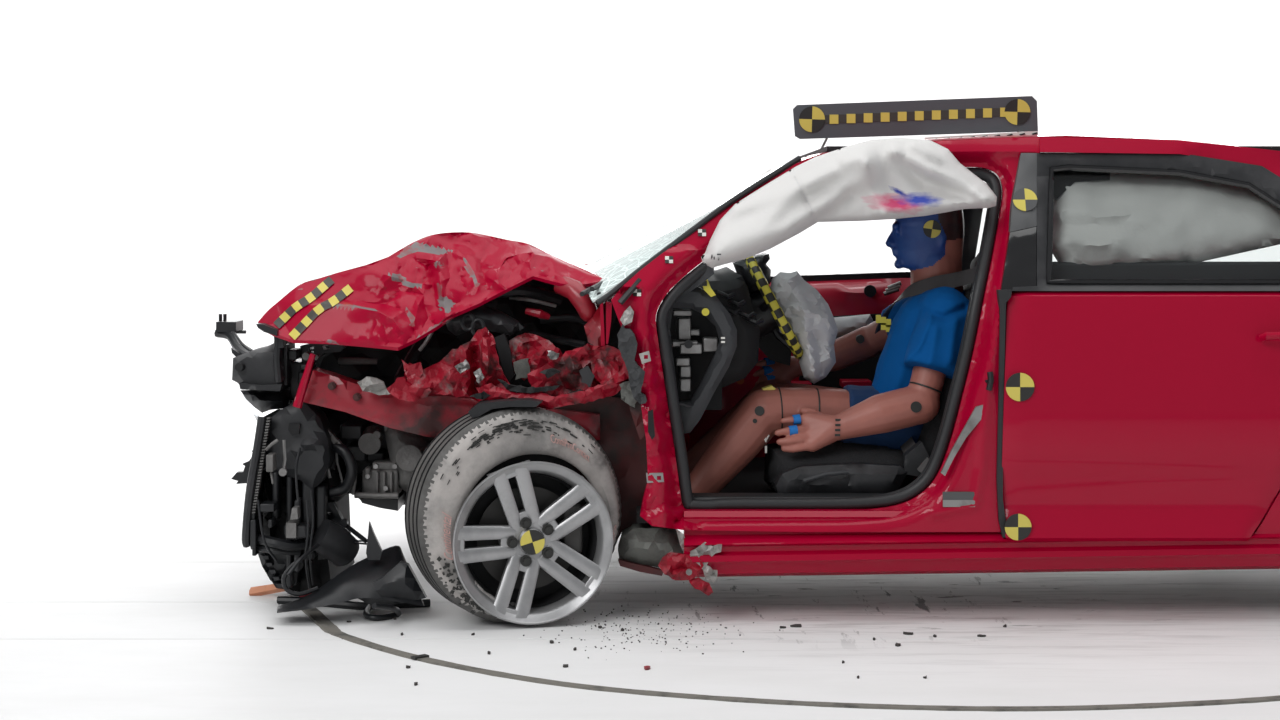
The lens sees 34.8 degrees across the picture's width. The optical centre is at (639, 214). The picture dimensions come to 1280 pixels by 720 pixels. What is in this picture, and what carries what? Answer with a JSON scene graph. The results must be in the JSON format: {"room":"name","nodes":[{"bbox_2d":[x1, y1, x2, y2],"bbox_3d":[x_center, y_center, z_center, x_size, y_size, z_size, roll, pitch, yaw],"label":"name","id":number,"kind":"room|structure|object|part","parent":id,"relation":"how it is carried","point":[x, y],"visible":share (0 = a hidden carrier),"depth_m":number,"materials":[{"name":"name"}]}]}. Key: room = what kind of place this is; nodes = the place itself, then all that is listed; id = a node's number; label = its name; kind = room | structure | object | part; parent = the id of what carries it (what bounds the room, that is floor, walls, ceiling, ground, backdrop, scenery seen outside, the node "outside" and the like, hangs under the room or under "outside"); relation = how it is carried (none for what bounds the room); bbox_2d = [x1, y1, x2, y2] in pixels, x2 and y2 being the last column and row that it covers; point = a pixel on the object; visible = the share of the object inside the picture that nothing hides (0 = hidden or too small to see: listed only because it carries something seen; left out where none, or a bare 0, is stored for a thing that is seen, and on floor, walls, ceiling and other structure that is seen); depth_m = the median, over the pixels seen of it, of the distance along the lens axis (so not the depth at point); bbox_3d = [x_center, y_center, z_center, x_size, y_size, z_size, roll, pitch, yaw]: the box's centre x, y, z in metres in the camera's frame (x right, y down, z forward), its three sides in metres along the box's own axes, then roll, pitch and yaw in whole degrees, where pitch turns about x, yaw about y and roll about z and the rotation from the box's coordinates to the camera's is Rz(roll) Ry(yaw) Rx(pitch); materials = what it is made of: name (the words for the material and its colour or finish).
{"room":"test facility","nodes":[
{"label":"test facility","id":0,"kind":"room"},
{"bbox_2d":[0,0,1279,398],"bbox_3d":[0.000,-3.290,13.850,30.000,9.020,1.100,0,0,0],"label":"wall","id":1,"kind":"structure","parent":0,"point":[168,168],"depth_m":14.30,"materials":[{"name":"white paint"}]},
{"bbox_2d":[0,399,1279,719],"bbox_3d":[0.000,1.255,8.000,30.000,0.110,24.000,0,0,0],"label":"floor","id":2,"kind":"structure","parent":0,"point":[127,574],"depth_m":5.88,"materials":[{"name":"grey concrete"}]},
{"bbox_2d":[249,584,283,595],"bbox_3d":[-1.161,1.174,6.424,0.206,0.063,0.074,0,0,32],"label":"strip","id":3,"kind":"object","parent":2,"relation":"on","point":[265,589],"visible":0.66,"depth_m":6.42,"materials":[{"name":"brown plastic"}]},
{"bbox_2d":[277,521,429,612],"bbox_3d":[-0.875,1.058,6.130,0.488,0.285,0.353,0,0,0],"label":"broken car part","id":4,"kind":"object","parent":2,"relation":"on","point":[385,576],"visible":0.98,"depth_m":6.02,"materials":[{"name":"black plastic"}]},
{"bbox_3d":[-0.868,1.086,6.046,0.419,0.160,0.215,0,0,-21],"label":"panel","id":5,"kind":"part","parent":4,"relation":"part of","materials":[{"name":"black plastic"}]},
{"bbox_2d":[363,603,401,620],"bbox_3d":[-0.766,1.161,6.066,0.112,0.079,0.339,0,0,-16],"label":"hose","id":6,"kind":"object","parent":2,"relation":"on","point":[397,612],"visible":0.89,"depth_m":6.02,"materials":[{"name":"black plastic"}]},
{"bbox_2d":[523,605,779,657],"bbox_3d":[0.064,1.198,5.886,0.807,0.003,0.774,0,0,0],"label":"debris","id":7,"kind":"object","parent":2,"relation":"on","point":[621,605],"depth_m":5.90,"materials":[{"name":"grey"}]},
{"bbox_2d":[214,134,1279,624],"bbox_3d":[0.907,0.471,6.787,4.560,1.458,1.877,0,0,0],"label":"car","id":8,"kind":"object","parent":2,"relation":"on","point":[1113,404],"visible":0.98,"depth_m":6.07,"materials":[{"name":"red paint"}]},
{"bbox_3d":[-1.109,0.854,6.235,0.018,0.146,0.070,0,0,0],"label":"support post","id":9,"kind":"part","parent":8,"relation":"part of","materials":[{"name":"black plastic"}]},
{"bbox_3d":[-1.070,0.967,6.255,0.018,0.342,0.070,0,0,0],"label":"support post","id":10,"kind":"part","parent":8,"relation":"part of","materials":[{"name":"black plastic"}]},
{"bbox_3d":[-1.042,0.976,6.235,0.018,0.219,0.070,0,0,0],"label":"support post","id":11,"kind":"part","parent":8,"relation":"part of","materials":[{"name":"grey plastic"}]},
{"bbox_3d":[-1.012,0.933,6.255,0.037,0.238,0.070,0,0,0],"label":"support post","id":12,"kind":"part","parent":8,"relation":"part of","materials":[{"name":"black plastic"}]},
{"bbox_3d":[-0.977,0.924,6.275,0.028,0.190,0.070,0,0,0],"label":"support post","id":13,"kind":"part","parent":8,"relation":"part of","materials":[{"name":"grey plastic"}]},
{"bbox_3d":[-0.946,0.976,6.319,0.111,0.180,0.056,0,0,0],"label":"slanted plate","id":14,"kind":"part","parent":8,"relation":"part of","materials":[{"name":"black plastic"}]},
{"bbox_3d":[-0.881,0.970,6.243,0.037,0.067,0.138,0,0,-39],"label":"link rod","id":15,"kind":"part","parent":8,"relation":"part of","materials":[{"name":"black plastic"}]},
{"bbox_3d":[-0.811,0.824,6.420,0.112,0.104,0.160,0,0,0],"label":"gearbox lid","id":16,"kind":"part","parent":8,"relation":"part of","materials":[{"name":"metal"}]},
{"bbox_2d":[256,232,601,350],"bbox_3d":[-0.622,0.229,6.828,1.084,0.350,1.516,0,0,0],"label":"hood","id":17,"kind":"object","parent":8,"relation":"attached to","point":[464,291],"depth_m":6.24,"materials":[{"name":"red metal"}]},
{"bbox_3d":[-0.571,0.577,6.234,0.898,0.214,0.146,0,0,0],"label":"rail","id":18,"kind":"part","parent":8,"relation":"part of","materials":[{"name":"red metal"}]},
{"bbox_3d":[-0.316,0.305,6.293,0.078,0.037,0.034,0,0,0],"label":"bent rod","id":19,"kind":"part","parent":8,"relation":"part of","materials":[{"name":"red paint"}]},
{"bbox_3d":[-0.087,0.226,6.161,0.190,0.080,0.282,0,0,0],"label":"cowl trim","id":20,"kind":"part","parent":8,"relation":"part of","materials":[{"name":"black plastic"}]},
{"bbox_3d":[0.015,0.419,6.005,0.035,0.038,0.010,0,0,0],"label":"hinge plate","id":21,"kind":"part","parent":8,"relation":"part of","materials":[{"name":"metal"}]},
{"bbox_3d":[0.042,0.995,6.128,0.216,0.120,0.167,0,0,0],"label":"sill","id":22,"kind":"part","parent":8,"relation":"part of","materials":[{"name":"grey metal"}]},
{"bbox_3d":[0.044,0.773,6.002,0.053,0.029,0.012,0,0,0],"label":"hinge plate","id":23,"kind":"part","parent":8,"relation":"part of","materials":[{"name":"metal"}]},
{"bbox_3d":[0.134,1.056,5.996,0.162,0.129,0.038,0,0,0],"label":"torn sill","id":24,"kind":"part","parent":8,"relation":"part of","materials":[{"name":"red paint"}]},
{"bbox_3d":[0.171,0.192,6.140,0.102,0.102,0.040,0,0,0],"label":"pillar trim","id":25,"kind":"part","parent":8,"relation":"part of","materials":[{"name":"grey plastic"}]},
{"bbox_3d":[0.205,0.215,6.150,0.048,0.063,0.020,0,0,0],"label":"taped lever","id":26,"kind":"part","parent":8,"relation":"part of","materials":[{"name":"yellow plastic"}]},
{"bbox_2d":[733,253,770,291],"bbox_3d":[0.360,0.184,6.585,0.111,0.121,0.290,0,0,0],"label":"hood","id":27,"kind":"object","parent":8,"relation":"attached to","point":[742,267],"depth_m":6.46,"materials":[{"name":"black plastic"}]},
{"bbox_3d":[1.370,0.571,7.545,2.374,0.676,0.150,0,0,0],"label":"door","id":28,"kind":"part","parent":8,"relation":"part of","materials":[{"name":"red"}]},
{"bbox_2d":[646,209,968,523],"bbox_3d":[0.543,0.453,6.516,1.061,1.090,0.671,0,0,0],"label":"crash test dummy","id":29,"kind":"object","parent":8,"relation":"in","point":[920,348],"visible":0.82,"depth_m":6.32,"materials":[{"name":"plastic"}]},
{"bbox_3d":[0.571,0.347,6.162,1.314,1.174,0.346,0,0,0],"label":"frame","id":30,"kind":"part","parent":8,"relation":"part of","materials":[{"name":"red paint"}]},
{"bbox_3d":[0.561,0.790,6.160,0.136,0.041,0.024,0,0,0],"label":"seat lever","id":31,"kind":"part","parent":8,"relation":"part of","materials":[{"name":"grey plastic"}]},
{"bbox_3d":[1.391,0.241,7.600,2.338,0.059,0.060,0,0,0],"label":"window sill","id":32,"kind":"part","parent":8,"relation":"part of","materials":[{"name":"black plastic"}]},
{"bbox_3d":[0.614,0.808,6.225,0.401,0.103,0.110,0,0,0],"label":"seat","id":33,"kind":"part","parent":8,"relation":"part of","materials":[{"name":"grey plastic"}]},
{"bbox_2d":[764,441,917,492],"bbox_3d":[0.658,0.805,6.520,0.524,0.198,0.560,0,0,0],"label":"seat cushion","id":34,"kind":"object","parent":8,"relation":"on","point":[777,461],"depth_m":6.28,"materials":[{"name":"black fabric"}]},
{"bbox_3d":[0.924,0.269,7.466,0.067,0.056,0.019,0,0,11],"label":"latch lever","id":35,"kind":"part","parent":8,"relation":"part of","materials":[{"name":"metal"}]},
{"bbox_2d":[793,96,1037,156],"bbox_3d":[0.925,-0.286,6.706,0.823,0.226,0.312,0,0,0],"label":"board","id":36,"kind":"object","parent":8,"relation":"on","point":[997,115],"visible":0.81,"depth_m":6.85,"materials":[{"name":"grey plastic"}]},
{"bbox_3d":[1.000,0.501,6.550,0.300,0.700,0.520,0,0,0],"label":"seat","id":37,"kind":"part","parent":8,"relation":"part of","materials":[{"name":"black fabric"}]},
{"bbox_3d":[1.032,0.985,6.102,1.806,0.218,0.216,0,0,0],"label":"sill","id":38,"kind":"part","parent":8,"relation":"part of","materials":[{"name":"red paint"}]},
{"bbox_3d":[1.129,0.127,6.089,0.126,0.188,0.132,0,0,0],"label":"pillar panel","id":39,"kind":"part","parent":8,"relation":"part of","materials":[{"name":"black plastic"}]},
{"bbox_3d":[1.345,-0.092,6.272,0.204,0.093,0.066,0,0,0],"label":"grab handle","id":40,"kind":"part","parent":8,"relation":"part of","materials":[{"name":"black"}]},
{"bbox_3d":[1.560,0.591,6.051,0.993,0.738,0.143,0,0,0],"label":"door","id":41,"kind":"part","parent":8,"relation":"part of","materials":[{"name":"red paint"}]},
{"bbox_3d":[2.200,0.361,6.191,1.960,1.199,0.362,0,0,0],"label":"quarter panel","id":42,"kind":"part","parent":8,"relation":"part of","materials":[{"name":"red paint"}]},
{"bbox_3d":[1.884,0.355,5.966,0.143,0.031,0.042,0,0,0],"label":"door handle","id":43,"kind":"part","parent":8,"relation":"part of","materials":[{"name":"red paint"}]},
{"bbox_2d":[302,608,1279,711],"bbox_3d":[0.322,1.198,5.419,3.307,0.013,0.827,0,0,20],"label":"floor line","id":44,"kind":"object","parent":2,"relation":"on","point":[314,614],"depth_m":5.04,"materials":[{"name":"black paint"}]},
{"bbox_2d":[790,624,801,626],"bbox_3d":[0.454,1.196,5.942,0.033,0.008,0.015,0,0,0],"label":"chip","id":45,"kind":"object","parent":2,"relation":"on","point":[793,625],"visible":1,"depth_m":5.94,"materials":[{"name":"grey plastic"}]}
]}

